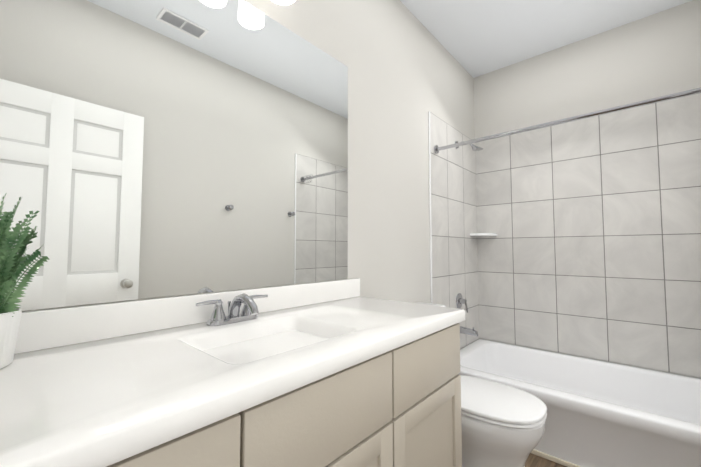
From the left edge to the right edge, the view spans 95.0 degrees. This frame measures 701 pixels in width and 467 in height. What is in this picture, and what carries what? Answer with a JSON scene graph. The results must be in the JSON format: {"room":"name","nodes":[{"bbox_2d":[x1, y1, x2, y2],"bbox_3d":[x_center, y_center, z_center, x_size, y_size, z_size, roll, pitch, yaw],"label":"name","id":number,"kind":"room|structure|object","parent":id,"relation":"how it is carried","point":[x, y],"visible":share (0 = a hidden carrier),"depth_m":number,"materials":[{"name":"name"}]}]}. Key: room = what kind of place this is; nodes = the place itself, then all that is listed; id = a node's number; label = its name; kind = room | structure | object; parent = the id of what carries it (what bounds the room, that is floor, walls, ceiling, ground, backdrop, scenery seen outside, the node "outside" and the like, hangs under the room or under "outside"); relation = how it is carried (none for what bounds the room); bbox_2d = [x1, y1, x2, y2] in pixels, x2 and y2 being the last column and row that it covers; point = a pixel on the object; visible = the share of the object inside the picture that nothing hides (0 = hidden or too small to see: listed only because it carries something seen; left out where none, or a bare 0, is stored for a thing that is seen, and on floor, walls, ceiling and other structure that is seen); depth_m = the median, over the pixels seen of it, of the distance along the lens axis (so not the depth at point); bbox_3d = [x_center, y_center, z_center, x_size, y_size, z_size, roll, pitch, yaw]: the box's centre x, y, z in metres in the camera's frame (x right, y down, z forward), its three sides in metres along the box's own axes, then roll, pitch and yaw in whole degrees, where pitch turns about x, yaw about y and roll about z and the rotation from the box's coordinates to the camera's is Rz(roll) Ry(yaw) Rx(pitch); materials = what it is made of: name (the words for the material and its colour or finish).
{"room":"bathroom","nodes":[
{"label":"bathroom","id":0,"kind":"room"},
{"bbox_2d":[22,0,478,348],"bbox_3d":[-0.308,-0.156,1.360,0.100,2.740,4.460,-3,-4,42],"label":"wall","id":1,"kind":"structure","parent":0,"point":[407,72],"depth_m":1.90,"materials":[{"name":"paint"}]},
{"bbox_2d":[0,0,347,310],"bbox_3d":[-0.458,-0.340,1.120,0.005,1.077,1.330,-3,-4,42],"label":"mirror","id":2,"kind":"object","parent":1,"relation":"attached to","point":[155,148],"visible":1,"depth_m":0.99,"materials":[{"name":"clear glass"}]},
{"bbox_2d":[272,0,294,4],"bbox_3d":[-0.391,-1.033,1.109,0.166,0.258,0.540,-3,-4,42],"label":"sconce","id":3,"kind":"object","parent":1,"relation":"attached to","point":[284,2],"visible":1,"depth_m":1.26,"materials":[{"name":"white glass"}]},
{"bbox_2d":[428,111,432,303],"bbox_3d":[0.561,0.013,2.248,0.011,1.767,0.013,-3,-4,42],"label":"trim","id":4,"kind":"structure","parent":1,"relation":"attached to","point":[430,207],"depth_m":2.25,"materials":[{"name":"tile"}]},
{"bbox_2d":[430,112,478,348],"bbox_3d":[0.856,0.030,2.581,0.008,1.767,0.877,-3,-4,42],"label":"wall tile","id":5,"kind":"structure","parent":1,"relation":"attached to","point":[454,226],"depth_m":2.55,"materials":[{"name":"grey tile"}]},
{"bbox_2d":[456,293,467,312],"bbox_3d":[0.891,0.546,2.534,0.071,0.148,0.124,-3,-4,42],"label":"tub valve","id":6,"kind":"object","parent":5,"relation":"attached to","point":[460,300],"visible":1,"depth_m":2.52,"materials":[{"name":"silver metal"}]},
{"bbox_2d":[455,141,482,150],"bbox_3d":[0.944,-0.705,2.551,0.212,0.106,0.079,-3,-4,42],"label":"shower head","id":7,"kind":"object","parent":5,"relation":"attached to","point":[475,147],"visible":0.69,"depth_m":2.51},
{"bbox_2d":[460,326,477,336],"bbox_3d":[0.918,0.757,2.500,0.141,0.067,0.060,-3,-4,42],"label":"tub spout","id":8,"kind":"object","parent":5,"relation":"attached to","point":[468,331],"visible":0.92,"depth_m":2.48,"materials":[{"name":"silver metal"}]},
{"bbox_2d":[434,87,700,153],"bbox_3d":[1.180,-0.626,1.848,1.492,0.083,0.060,-3,-4,42],"label":"shower curtain rod","id":9,"kind":"object","parent":5,"relation":"attached to","point":[437,149],"visible":0.98,"depth_m":1.76,"materials":[{"name":"silver metal"}]},
{"bbox_2d":[525,453,565,466],"bbox_3d":[0.260,1.233,0.716,1.710,0.100,4.560,-3,-4,42],"label":"floor","id":10,"kind":"structure","parent":0,"point":[532,460],"depth_m":1.73,"materials":[{"name":"wood"}]},
{"bbox_2d":[0,278,465,466],"bbox_3d":[-0.228,0.688,0.903,0.563,1.006,1.422,-3,-4,42],"label":"bathroom vanity","id":11,"kind":"object","parent":10,"relation":"on","point":[339,373],"visible":1,"depth_m":0.74,"materials":[{"name":"paint"}]},
{"bbox_2d":[0,194,49,368],"bbox_3d":[-0.723,0.089,0.572,0.246,0.348,0.264,-3,-4,42],"label":"potted plant","id":12,"kind":"object","parent":11,"relation":"on","point":[10,311],"visible":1,"depth_m":0.64,"materials":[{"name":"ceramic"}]},
{"bbox_2d":[196,293,267,325],"bbox_3d":[-0.347,0.239,1.026,0.173,0.096,0.249,-3,-4,42],"label":"faucet","id":13,"kind":"object","parent":11,"relation":"on","point":[250,315],"depth_m":1.02,"materials":[{"name":"silver metal"}]},
{"bbox_2d":[413,302,546,466],"bbox_3d":[0.549,0.821,1.619,0.756,0.815,0.470,-3,-4,42],"label":"toilet","id":14,"kind":"object","parent":10,"relation":"on","point":[503,425],"visible":0.38,"depth_m":1.39,"materials":[{"name":"ceramic"}]},
{"bbox_2d":[459,339,700,466],"bbox_3d":[1.420,1.070,2.031,1.504,0.360,0.862,-3,-4,42],"label":"bathtub","id":15,"kind":"object","parent":10,"relation":"on","point":[600,413],"visible":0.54,"depth_m":1.83,"materials":[{"name":"ceramic"}]},
{"bbox_2d":[400,0,692,77],"bbox_3d":[0.260,-1.604,0.861,1.710,0.100,4.560,-3,-4,42],"label":"ceiling","id":16,"kind":"structure","parent":0,"point":[475,38],"depth_m":2.26,"materials":[{"name":"paint"}]},
{"bbox_2d":[474,0,700,377],"bbox_3d":[1.741,-0.100,2.454,1.510,2.740,0.100,-3,-4,42],"label":"wall","id":17,"kind":"structure","parent":0,"point":[656,55],"depth_m":2.37,"materials":[{"name":"paint"}]},
{"bbox_2d":[470,233,496,236],"bbox_3d":[1.152,0.010,2.778,0.172,0.022,0.172,-3,-4,42],"label":"corner shelf","id":18,"kind":"object","parent":17,"relation":"attached to","point":[482,234],"visible":1,"depth_m":2.74,"materials":[{"name":"ceramic"}]},
{"bbox_2d":[475,93,700,377],"bbox_3d":[1.706,0.021,2.407,1.494,1.767,0.008,-3,-4,42],"label":"wall tile","id":19,"kind":"structure","parent":17,"relation":"attached to","point":[592,249],"depth_m":2.32,"materials":[{"name":"grey tile"}]}
]}

